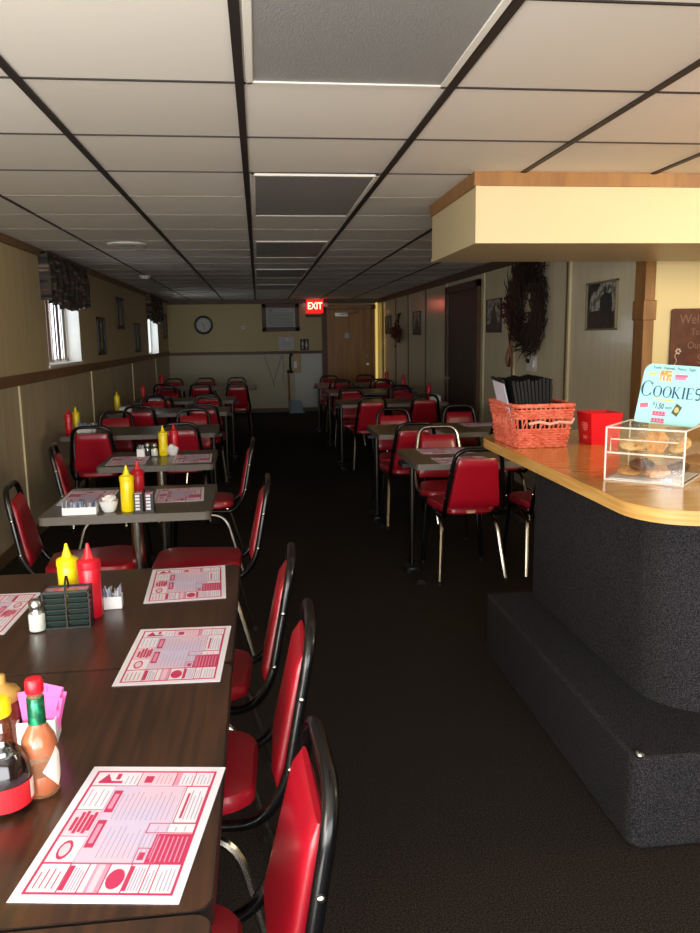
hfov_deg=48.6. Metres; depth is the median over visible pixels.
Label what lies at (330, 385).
dining chair
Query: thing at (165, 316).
print
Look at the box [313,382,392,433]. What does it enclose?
dining table
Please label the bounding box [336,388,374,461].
dining chair
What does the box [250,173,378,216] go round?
recessed light
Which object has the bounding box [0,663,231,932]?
dining table
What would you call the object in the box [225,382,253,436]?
dining chair
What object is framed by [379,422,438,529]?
dining chair
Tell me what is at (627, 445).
cookie
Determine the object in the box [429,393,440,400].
holder
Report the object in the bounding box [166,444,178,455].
cup
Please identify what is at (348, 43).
recessed light
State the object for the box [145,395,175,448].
dining chair
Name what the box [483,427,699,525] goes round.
countertop
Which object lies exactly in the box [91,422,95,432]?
salt shaker
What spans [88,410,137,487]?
dining chair
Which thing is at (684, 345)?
welcome sign
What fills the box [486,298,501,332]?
framed picture
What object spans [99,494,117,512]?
cup
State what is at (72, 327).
window
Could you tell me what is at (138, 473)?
squeeze bottle
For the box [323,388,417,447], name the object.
dining table
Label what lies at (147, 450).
salt shaker
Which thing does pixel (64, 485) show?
dining chair
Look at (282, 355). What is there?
cable
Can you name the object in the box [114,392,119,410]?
squeeze bottle
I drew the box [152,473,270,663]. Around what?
dining chair
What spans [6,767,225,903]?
placemat
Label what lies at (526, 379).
folder
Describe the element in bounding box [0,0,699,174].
trim
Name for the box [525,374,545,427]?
folder
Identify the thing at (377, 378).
dining chair
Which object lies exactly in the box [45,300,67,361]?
vertical blind
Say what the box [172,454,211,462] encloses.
placemat
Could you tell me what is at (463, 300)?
door
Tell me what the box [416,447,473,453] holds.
placemat
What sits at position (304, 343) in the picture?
restroom sign
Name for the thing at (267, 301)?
trim
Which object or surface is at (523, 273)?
twig wreath
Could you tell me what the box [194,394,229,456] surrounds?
dining chair
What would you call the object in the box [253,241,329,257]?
recessed light
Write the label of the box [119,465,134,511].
squeeze bottle
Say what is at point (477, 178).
trim
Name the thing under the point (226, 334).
wall
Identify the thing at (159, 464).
dining table
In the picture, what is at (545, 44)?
ceiling
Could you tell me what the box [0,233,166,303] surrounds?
trim
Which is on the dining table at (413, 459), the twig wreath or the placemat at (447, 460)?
the placemat at (447, 460)
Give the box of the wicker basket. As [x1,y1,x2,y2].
[488,398,575,447]
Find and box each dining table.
[0,565,239,675]
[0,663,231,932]
[7,915,211,932]
[39,484,217,568]
[59,424,223,528]
[96,450,217,550]
[106,407,233,486]
[132,396,238,460]
[155,386,207,407]
[208,385,255,434]
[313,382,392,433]
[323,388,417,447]
[334,398,447,470]
[366,422,524,527]
[397,446,522,584]
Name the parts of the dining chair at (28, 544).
backrest, frame, seat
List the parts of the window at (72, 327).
frame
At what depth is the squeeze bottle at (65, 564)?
2.15 m
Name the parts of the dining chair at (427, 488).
leg, leg, seat, backrest, frame, leg, leg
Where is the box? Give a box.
[577,410,622,444]
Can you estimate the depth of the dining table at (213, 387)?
12.15 m
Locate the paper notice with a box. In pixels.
[279,337,293,348]
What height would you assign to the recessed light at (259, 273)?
0.014 m
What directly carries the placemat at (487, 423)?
on the dining table at (378, 432)
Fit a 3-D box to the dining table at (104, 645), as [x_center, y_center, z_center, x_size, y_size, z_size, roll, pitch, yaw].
[-0.839,0.780,2.216,1.050,0.750,0.800,-2,10,-6]
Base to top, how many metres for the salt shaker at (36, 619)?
0.087 m
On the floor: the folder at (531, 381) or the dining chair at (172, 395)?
the dining chair at (172, 395)
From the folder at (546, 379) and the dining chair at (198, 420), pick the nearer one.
the folder at (546, 379)
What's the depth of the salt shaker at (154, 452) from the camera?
5.00 m
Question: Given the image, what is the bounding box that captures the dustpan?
[287,370,304,413]
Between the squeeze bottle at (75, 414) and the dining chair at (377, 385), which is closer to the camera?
the squeeze bottle at (75, 414)
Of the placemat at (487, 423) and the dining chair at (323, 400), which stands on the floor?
the dining chair at (323, 400)
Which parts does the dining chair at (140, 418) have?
frame, backrest, seat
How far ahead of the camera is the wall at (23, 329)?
6.36 m
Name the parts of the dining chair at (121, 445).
leg, backrest, frame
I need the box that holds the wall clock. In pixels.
[194,316,212,334]
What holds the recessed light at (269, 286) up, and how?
in the ceiling
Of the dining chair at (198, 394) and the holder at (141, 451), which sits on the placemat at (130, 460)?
the holder at (141, 451)
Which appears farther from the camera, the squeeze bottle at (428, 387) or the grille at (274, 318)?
the grille at (274, 318)
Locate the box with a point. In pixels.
(592, 424)
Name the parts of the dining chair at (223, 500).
leg, leg, seat, leg, frame, leg, backrest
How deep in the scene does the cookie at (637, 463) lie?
2.33 m
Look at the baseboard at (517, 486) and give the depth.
7.52 m
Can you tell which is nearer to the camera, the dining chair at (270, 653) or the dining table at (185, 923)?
the dining table at (185, 923)
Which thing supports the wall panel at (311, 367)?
attached to the wall at (226, 334)
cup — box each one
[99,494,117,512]
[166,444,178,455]
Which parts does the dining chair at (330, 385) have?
leg, leg, frame, backrest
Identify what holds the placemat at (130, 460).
on the dining table at (159, 464)
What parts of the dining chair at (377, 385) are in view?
backrest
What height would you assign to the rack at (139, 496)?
0.102 m
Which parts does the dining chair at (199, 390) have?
backrest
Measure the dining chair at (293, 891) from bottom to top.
0.851 m
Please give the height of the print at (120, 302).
0.330 m
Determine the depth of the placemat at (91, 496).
3.78 m
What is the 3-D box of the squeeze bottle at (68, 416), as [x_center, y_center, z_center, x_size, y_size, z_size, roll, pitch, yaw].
[-2.278,-0.367,6.272,0.064,0.207,0.064,-9,12,-39]
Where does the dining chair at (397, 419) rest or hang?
on the floor
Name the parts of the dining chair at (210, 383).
backrest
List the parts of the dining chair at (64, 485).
frame, backrest, leg, leg, leg, leg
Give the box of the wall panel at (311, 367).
[295,353,321,406]
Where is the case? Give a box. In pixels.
[604,419,699,486]
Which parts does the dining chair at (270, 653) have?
seat, leg, leg, frame, backrest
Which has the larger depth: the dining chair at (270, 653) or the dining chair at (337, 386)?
the dining chair at (337, 386)
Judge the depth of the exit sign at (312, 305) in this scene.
15.43 m
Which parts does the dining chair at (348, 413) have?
leg, seat, frame, backrest, leg, leg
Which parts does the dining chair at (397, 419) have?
leg, leg, seat, frame, backrest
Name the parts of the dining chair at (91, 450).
leg, leg, backrest, frame, seat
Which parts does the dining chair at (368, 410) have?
leg, leg, seat, frame, backrest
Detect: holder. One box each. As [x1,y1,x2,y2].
[16,683,66,745]
[61,499,98,515]
[77,422,96,432]
[103,583,122,609]
[119,404,131,411]
[137,445,144,456]
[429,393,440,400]
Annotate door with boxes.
[321,303,377,410]
[444,279,480,446]
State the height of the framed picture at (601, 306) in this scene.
0.345 m
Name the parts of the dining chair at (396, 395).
backrest, frame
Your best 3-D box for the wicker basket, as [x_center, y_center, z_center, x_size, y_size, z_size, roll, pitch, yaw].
[0.730,-0.181,3.135,0.266,0.174,0.350,-2,10,-8]
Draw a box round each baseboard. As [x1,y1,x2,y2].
[0,447,134,570]
[230,407,322,412]
[498,471,532,490]
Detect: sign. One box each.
[300,339,308,349]
[302,299,327,312]
[634,364,699,427]
[668,308,699,366]
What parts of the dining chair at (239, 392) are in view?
backrest, frame, seat, leg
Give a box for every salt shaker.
[28,598,45,631]
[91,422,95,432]
[144,443,150,455]
[151,443,157,455]
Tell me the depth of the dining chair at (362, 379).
13.28 m
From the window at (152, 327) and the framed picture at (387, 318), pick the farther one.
the framed picture at (387, 318)
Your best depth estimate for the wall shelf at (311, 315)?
15.45 m
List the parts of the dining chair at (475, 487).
leg, leg, seat, frame, backrest, leg, leg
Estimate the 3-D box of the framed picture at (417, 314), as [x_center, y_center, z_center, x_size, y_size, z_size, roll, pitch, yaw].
[1.034,-2.220,12.002,0.020,0.360,0.560,-2,10,-6]
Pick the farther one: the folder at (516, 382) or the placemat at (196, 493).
the placemat at (196, 493)
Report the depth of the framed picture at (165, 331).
14.81 m
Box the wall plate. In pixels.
[526,355,535,371]
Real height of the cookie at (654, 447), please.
0.068 m
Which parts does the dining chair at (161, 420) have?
backrest, frame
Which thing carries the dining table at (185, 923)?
on the floor
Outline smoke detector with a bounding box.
[139,275,150,278]
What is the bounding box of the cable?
[264,355,285,386]
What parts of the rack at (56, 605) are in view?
handle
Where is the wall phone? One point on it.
(296, 357)
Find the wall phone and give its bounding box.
[289,353,300,372]
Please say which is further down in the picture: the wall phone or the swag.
the wall phone
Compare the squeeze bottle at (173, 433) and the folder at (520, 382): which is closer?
the folder at (520, 382)
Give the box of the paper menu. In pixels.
[491,376,511,423]
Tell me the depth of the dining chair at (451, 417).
7.29 m
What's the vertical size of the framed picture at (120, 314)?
0.400 m
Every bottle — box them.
[0,673,22,743]
[0,694,34,817]
[21,675,59,796]
[56,543,77,601]
[64,408,72,433]
[72,407,79,431]
[76,543,103,618]
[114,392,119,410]
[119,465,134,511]
[130,460,144,502]
[140,383,145,399]
[158,425,167,455]
[159,373,163,386]
[169,423,178,452]
[384,370,388,382]
[401,374,405,384]
[426,382,430,399]
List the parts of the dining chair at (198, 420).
leg, leg, frame, backrest, leg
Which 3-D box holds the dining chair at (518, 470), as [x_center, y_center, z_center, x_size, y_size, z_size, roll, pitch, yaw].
[1.216,0.008,6.334,0.440,0.851,0.592,-2,10,-6]
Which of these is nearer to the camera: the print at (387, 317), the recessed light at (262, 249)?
the recessed light at (262, 249)
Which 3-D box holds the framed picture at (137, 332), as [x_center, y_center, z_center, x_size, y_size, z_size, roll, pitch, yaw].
[-3.107,-1.883,11.341,0.020,0.420,0.520,-2,10,-6]
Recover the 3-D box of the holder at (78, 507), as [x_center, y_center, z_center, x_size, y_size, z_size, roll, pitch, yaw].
[-1.177,0.175,3.385,0.152,0.064,0.060,-2,10,-8]
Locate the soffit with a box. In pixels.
[432,186,699,261]
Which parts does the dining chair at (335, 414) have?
leg, leg, frame, backrest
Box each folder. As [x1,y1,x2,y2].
[498,377,521,443]
[502,377,525,431]
[506,377,529,438]
[507,376,530,428]
[511,375,533,445]
[520,376,539,428]
[522,375,542,440]
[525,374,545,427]
[530,380,537,433]
[534,375,548,427]
[535,375,552,427]
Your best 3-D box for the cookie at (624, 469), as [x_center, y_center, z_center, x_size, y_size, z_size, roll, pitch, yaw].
[0.861,0.009,2.380,0.079,0.028,0.080,-4,10,-18]
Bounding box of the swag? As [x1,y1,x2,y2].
[391,313,401,346]
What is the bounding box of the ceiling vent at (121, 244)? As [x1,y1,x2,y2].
[107,241,145,247]
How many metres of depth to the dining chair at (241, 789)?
1.78 m
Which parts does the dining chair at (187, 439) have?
backrest, frame, seat, leg, leg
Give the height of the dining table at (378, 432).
0.750 m
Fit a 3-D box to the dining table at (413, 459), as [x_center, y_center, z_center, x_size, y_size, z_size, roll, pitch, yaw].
[0.963,0.285,5.010,1.296,0.750,0.660,-2,10,-6]
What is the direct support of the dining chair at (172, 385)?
on the floor
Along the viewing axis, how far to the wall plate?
7.02 m
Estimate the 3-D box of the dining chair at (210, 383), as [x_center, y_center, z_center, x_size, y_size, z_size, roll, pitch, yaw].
[-2.386,-1.024,12.771,0.440,0.851,0.593,-2,10,-6]
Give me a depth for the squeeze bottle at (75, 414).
6.40 m
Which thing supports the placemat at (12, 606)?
on the dining table at (104, 645)
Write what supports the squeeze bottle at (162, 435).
on the dining table at (159, 464)
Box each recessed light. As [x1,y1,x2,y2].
[242,0,511,88]
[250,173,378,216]
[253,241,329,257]
[255,269,308,277]
[256,284,297,289]
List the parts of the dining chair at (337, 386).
backrest, frame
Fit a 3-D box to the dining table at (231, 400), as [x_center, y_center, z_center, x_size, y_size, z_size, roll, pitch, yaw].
[-2.044,-0.467,9.733,1.296,0.750,0.660,-2,10,-6]
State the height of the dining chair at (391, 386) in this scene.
0.851 m
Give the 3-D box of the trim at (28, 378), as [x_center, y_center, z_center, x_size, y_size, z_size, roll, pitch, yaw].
[-2.549,-0.803,6.708,0.018,0.080,17.600,-2,10,-6]
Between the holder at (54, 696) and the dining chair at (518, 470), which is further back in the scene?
the dining chair at (518, 470)
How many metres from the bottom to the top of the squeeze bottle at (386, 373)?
0.217 m
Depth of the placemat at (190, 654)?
1.85 m
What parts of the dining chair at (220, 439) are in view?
backrest, frame, seat, leg, leg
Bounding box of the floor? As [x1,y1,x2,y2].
[0,411,699,932]
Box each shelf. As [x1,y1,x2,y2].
[305,314,321,316]
[607,438,682,458]
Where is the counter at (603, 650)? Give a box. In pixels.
[487,473,699,847]
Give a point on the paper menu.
(499, 384)
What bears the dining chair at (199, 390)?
on the floor
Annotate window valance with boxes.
[38,252,90,310]
[145,294,163,323]
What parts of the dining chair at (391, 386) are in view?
backrest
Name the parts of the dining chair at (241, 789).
seat, leg, leg, frame, backrest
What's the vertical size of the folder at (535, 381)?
0.265 m
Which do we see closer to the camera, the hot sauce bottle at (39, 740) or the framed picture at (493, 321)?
the hot sauce bottle at (39, 740)
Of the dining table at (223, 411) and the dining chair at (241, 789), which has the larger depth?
the dining table at (223, 411)
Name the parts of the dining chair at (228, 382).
backrest, frame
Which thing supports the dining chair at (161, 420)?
on the floor
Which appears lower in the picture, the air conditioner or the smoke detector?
the air conditioner
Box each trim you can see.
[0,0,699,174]
[0,0,699,299]
[0,195,489,299]
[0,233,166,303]
[0,351,169,389]
[18,358,157,513]
[166,299,377,304]
[169,350,321,355]
[378,262,518,302]
[430,171,699,216]
[431,186,699,261]
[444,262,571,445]
[629,261,656,427]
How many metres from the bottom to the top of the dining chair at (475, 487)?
0.851 m
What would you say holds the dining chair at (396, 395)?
on the floor
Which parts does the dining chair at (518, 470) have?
frame, seat, leg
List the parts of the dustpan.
handle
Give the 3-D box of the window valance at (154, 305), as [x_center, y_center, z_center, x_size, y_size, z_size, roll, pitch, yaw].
[-3.300,-2.651,13.151,0.094,0.462,1.601,-2,10,-6]
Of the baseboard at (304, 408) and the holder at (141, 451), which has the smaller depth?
the holder at (141, 451)
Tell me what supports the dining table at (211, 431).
on the floor
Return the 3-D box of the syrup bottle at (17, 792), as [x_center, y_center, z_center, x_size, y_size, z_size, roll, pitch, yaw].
[-0.561,0.462,1.250,0.086,0.189,0.086,-2,10,-6]
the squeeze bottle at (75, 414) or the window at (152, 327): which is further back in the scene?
the window at (152, 327)
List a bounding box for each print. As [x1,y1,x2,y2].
[99,320,104,351]
[118,300,123,326]
[135,326,139,349]
[164,315,166,336]
[386,316,389,332]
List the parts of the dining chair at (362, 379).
backrest, frame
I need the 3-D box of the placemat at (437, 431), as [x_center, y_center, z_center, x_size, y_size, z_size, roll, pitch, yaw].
[0.548,-0.264,6.041,0.335,0.002,0.235,-2,10,-6]
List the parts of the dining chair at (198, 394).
backrest, frame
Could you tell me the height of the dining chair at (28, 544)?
0.851 m
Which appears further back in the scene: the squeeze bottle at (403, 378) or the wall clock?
the wall clock
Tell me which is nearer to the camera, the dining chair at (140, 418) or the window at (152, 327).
the dining chair at (140, 418)
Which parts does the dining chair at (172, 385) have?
frame, backrest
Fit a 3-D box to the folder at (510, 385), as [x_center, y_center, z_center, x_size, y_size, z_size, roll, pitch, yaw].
[0.642,-0.223,3.103,0.062,0.263,0.207,-2,10,-7]
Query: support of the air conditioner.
attached to the wall at (226, 334)
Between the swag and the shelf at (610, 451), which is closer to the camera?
the shelf at (610, 451)
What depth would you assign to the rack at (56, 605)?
2.04 m
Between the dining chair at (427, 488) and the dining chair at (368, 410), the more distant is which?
the dining chair at (368, 410)
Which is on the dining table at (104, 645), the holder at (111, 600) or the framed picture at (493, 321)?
the holder at (111, 600)
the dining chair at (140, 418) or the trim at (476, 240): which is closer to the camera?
the trim at (476, 240)
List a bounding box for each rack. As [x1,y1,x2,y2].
[40,575,93,630]
[133,488,155,512]
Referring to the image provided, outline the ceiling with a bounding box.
[0,0,699,299]
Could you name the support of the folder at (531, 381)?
in the wicker basket
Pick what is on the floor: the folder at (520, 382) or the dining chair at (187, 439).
the dining chair at (187, 439)
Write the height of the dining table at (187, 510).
0.750 m
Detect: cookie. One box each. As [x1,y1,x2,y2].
[617,465,643,475]
[619,437,645,450]
[629,458,654,469]
[644,464,670,477]
[645,431,668,452]
[667,461,689,475]
[668,436,690,453]
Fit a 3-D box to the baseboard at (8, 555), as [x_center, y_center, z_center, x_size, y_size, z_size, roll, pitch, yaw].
[-2.535,0.351,6.902,0.015,0.090,17.600,-2,10,-6]
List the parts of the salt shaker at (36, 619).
lid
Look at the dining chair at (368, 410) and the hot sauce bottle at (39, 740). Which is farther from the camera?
the dining chair at (368, 410)
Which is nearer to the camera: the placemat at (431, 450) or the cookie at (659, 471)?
the cookie at (659, 471)
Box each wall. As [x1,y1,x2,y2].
[0,242,169,554]
[166,303,379,410]
[380,261,635,489]
[648,261,699,427]
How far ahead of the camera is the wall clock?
15.29 m
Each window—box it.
[44,300,83,367]
[147,319,158,353]
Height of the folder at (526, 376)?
0.269 m
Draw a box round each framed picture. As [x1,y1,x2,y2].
[96,317,106,354]
[115,297,124,328]
[133,323,141,352]
[163,313,167,338]
[385,315,390,333]
[413,311,420,334]
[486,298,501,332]
[585,279,618,330]
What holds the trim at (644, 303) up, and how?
attached to the wall at (600, 361)
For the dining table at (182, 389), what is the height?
0.750 m
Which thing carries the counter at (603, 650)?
on the floor
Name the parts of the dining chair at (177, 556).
seat, leg, leg, frame, backrest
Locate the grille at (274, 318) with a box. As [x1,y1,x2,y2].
[268,312,293,325]
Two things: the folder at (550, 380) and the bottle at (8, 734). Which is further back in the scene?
the folder at (550, 380)
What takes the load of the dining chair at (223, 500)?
on the floor
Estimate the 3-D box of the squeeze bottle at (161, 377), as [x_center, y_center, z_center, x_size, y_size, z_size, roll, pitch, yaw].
[-2.949,-1.354,12.132,0.070,0.228,0.070,3,10,21]
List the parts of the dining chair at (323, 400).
leg, seat, backrest, frame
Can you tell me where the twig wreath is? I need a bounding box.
[497,262,550,366]
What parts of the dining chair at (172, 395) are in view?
backrest, frame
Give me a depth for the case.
2.30 m
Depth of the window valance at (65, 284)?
6.85 m
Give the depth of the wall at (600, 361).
6.50 m
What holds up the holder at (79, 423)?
on the dining table at (211, 431)
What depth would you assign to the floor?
3.03 m
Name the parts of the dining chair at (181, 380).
backrest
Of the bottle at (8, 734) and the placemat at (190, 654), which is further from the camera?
the placemat at (190, 654)
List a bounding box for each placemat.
[0,592,40,634]
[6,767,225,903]
[56,490,118,505]
[106,456,149,464]
[112,626,230,686]
[143,565,225,603]
[154,487,203,502]
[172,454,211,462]
[399,430,443,433]
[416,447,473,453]
[431,456,485,463]
[458,422,492,425]
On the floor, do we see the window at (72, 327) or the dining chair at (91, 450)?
the dining chair at (91, 450)
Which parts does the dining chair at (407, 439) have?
leg, leg, seat, frame, backrest, leg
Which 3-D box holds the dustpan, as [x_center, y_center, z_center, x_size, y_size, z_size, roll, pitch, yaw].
[-1.084,-1.503,15.518,0.325,0.850,0.329,-2,10,-6]
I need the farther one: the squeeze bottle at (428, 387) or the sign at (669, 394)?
the squeeze bottle at (428, 387)
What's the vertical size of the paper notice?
0.240 m
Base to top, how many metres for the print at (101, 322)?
0.350 m
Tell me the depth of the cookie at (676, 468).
2.31 m
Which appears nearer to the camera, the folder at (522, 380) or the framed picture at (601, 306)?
the folder at (522, 380)
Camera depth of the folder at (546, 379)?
3.00 m
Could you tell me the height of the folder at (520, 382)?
0.262 m
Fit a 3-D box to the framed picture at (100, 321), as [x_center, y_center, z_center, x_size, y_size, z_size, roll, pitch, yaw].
[-2.798,-1.469,8.732,0.020,0.420,0.400,-2,10,-6]
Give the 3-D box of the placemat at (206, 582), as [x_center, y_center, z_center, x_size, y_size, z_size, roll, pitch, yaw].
[-0.505,0.362,2.407,0.235,0.002,0.335,-2,10,-9]
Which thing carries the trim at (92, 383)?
attached to the wall at (23, 329)
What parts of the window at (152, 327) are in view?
frame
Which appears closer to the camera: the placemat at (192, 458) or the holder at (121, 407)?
the placemat at (192, 458)
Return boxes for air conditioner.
[261,304,299,331]
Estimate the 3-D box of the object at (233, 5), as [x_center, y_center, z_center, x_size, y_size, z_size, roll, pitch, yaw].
[0.723,-1.920,6.911,5.711,0.008,17.600,-2,10,-6]
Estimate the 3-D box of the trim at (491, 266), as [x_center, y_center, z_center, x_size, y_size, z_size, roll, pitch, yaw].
[1.215,-2.455,10.295,0.030,0.085,10.910,-2,10,-6]
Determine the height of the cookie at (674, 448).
0.048 m
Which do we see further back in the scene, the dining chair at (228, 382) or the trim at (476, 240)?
the dining chair at (228, 382)
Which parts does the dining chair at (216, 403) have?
backrest, frame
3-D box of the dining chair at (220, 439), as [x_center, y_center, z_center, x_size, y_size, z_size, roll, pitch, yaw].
[-1.518,-0.263,8.169,0.440,0.851,0.592,-2,10,-6]
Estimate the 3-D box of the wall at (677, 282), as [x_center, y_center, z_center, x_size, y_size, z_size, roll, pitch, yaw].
[3.245,-0.542,5.245,2.740,2.240,0.100,-2,10,-6]
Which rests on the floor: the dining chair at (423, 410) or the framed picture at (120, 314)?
the dining chair at (423, 410)
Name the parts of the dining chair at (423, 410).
backrest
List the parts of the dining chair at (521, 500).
leg, leg, seat, frame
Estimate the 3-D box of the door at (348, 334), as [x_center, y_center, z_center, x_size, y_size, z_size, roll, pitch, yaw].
[0.010,-2.206,15.654,1.125,2.160,0.210,-2,10,-6]
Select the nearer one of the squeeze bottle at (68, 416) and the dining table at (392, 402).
the squeeze bottle at (68, 416)
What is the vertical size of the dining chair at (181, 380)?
0.851 m
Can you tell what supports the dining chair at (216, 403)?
on the floor
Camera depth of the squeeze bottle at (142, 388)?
9.67 m
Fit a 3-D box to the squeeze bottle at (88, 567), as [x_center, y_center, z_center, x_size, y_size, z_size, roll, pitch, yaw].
[-0.711,0.309,2.116,0.064,0.207,0.064,-2,10,-6]
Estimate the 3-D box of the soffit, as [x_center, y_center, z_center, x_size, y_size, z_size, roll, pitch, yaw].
[2.605,-1.349,4.300,4.170,0.318,0.940,-2,10,-6]
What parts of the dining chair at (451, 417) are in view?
backrest, frame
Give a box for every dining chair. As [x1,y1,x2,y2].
[3,480,136,573]
[48,443,153,567]
[69,425,127,531]
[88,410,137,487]
[123,405,157,451]
[133,396,169,451]
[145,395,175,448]
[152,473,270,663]
[153,383,181,417]
[155,388,183,448]
[158,422,212,525]
[164,378,185,397]
[167,437,254,571]
[169,408,218,491]
[185,403,227,484]
[188,395,229,475]
[189,383,212,406]
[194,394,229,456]
[195,377,216,393]
[211,715,338,932]
[220,598,315,932]
[224,377,250,430]
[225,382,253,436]
[229,542,295,842]
[317,375,344,427]
[324,379,351,433]
[331,380,363,441]
[332,386,365,448]
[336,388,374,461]
[348,396,387,471]
[354,374,374,419]
[368,378,389,395]
[371,408,427,513]
[373,379,394,398]
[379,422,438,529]
[384,385,410,417]
[388,387,415,451]
[407,394,440,422]
[415,425,478,559]
[421,447,506,585]
[440,404,480,479]
[481,425,531,522]
[502,481,535,580]
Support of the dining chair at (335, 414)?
on the floor
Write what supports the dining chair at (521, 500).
on the floor
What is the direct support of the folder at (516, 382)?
in the wicker basket
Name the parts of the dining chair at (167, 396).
frame, backrest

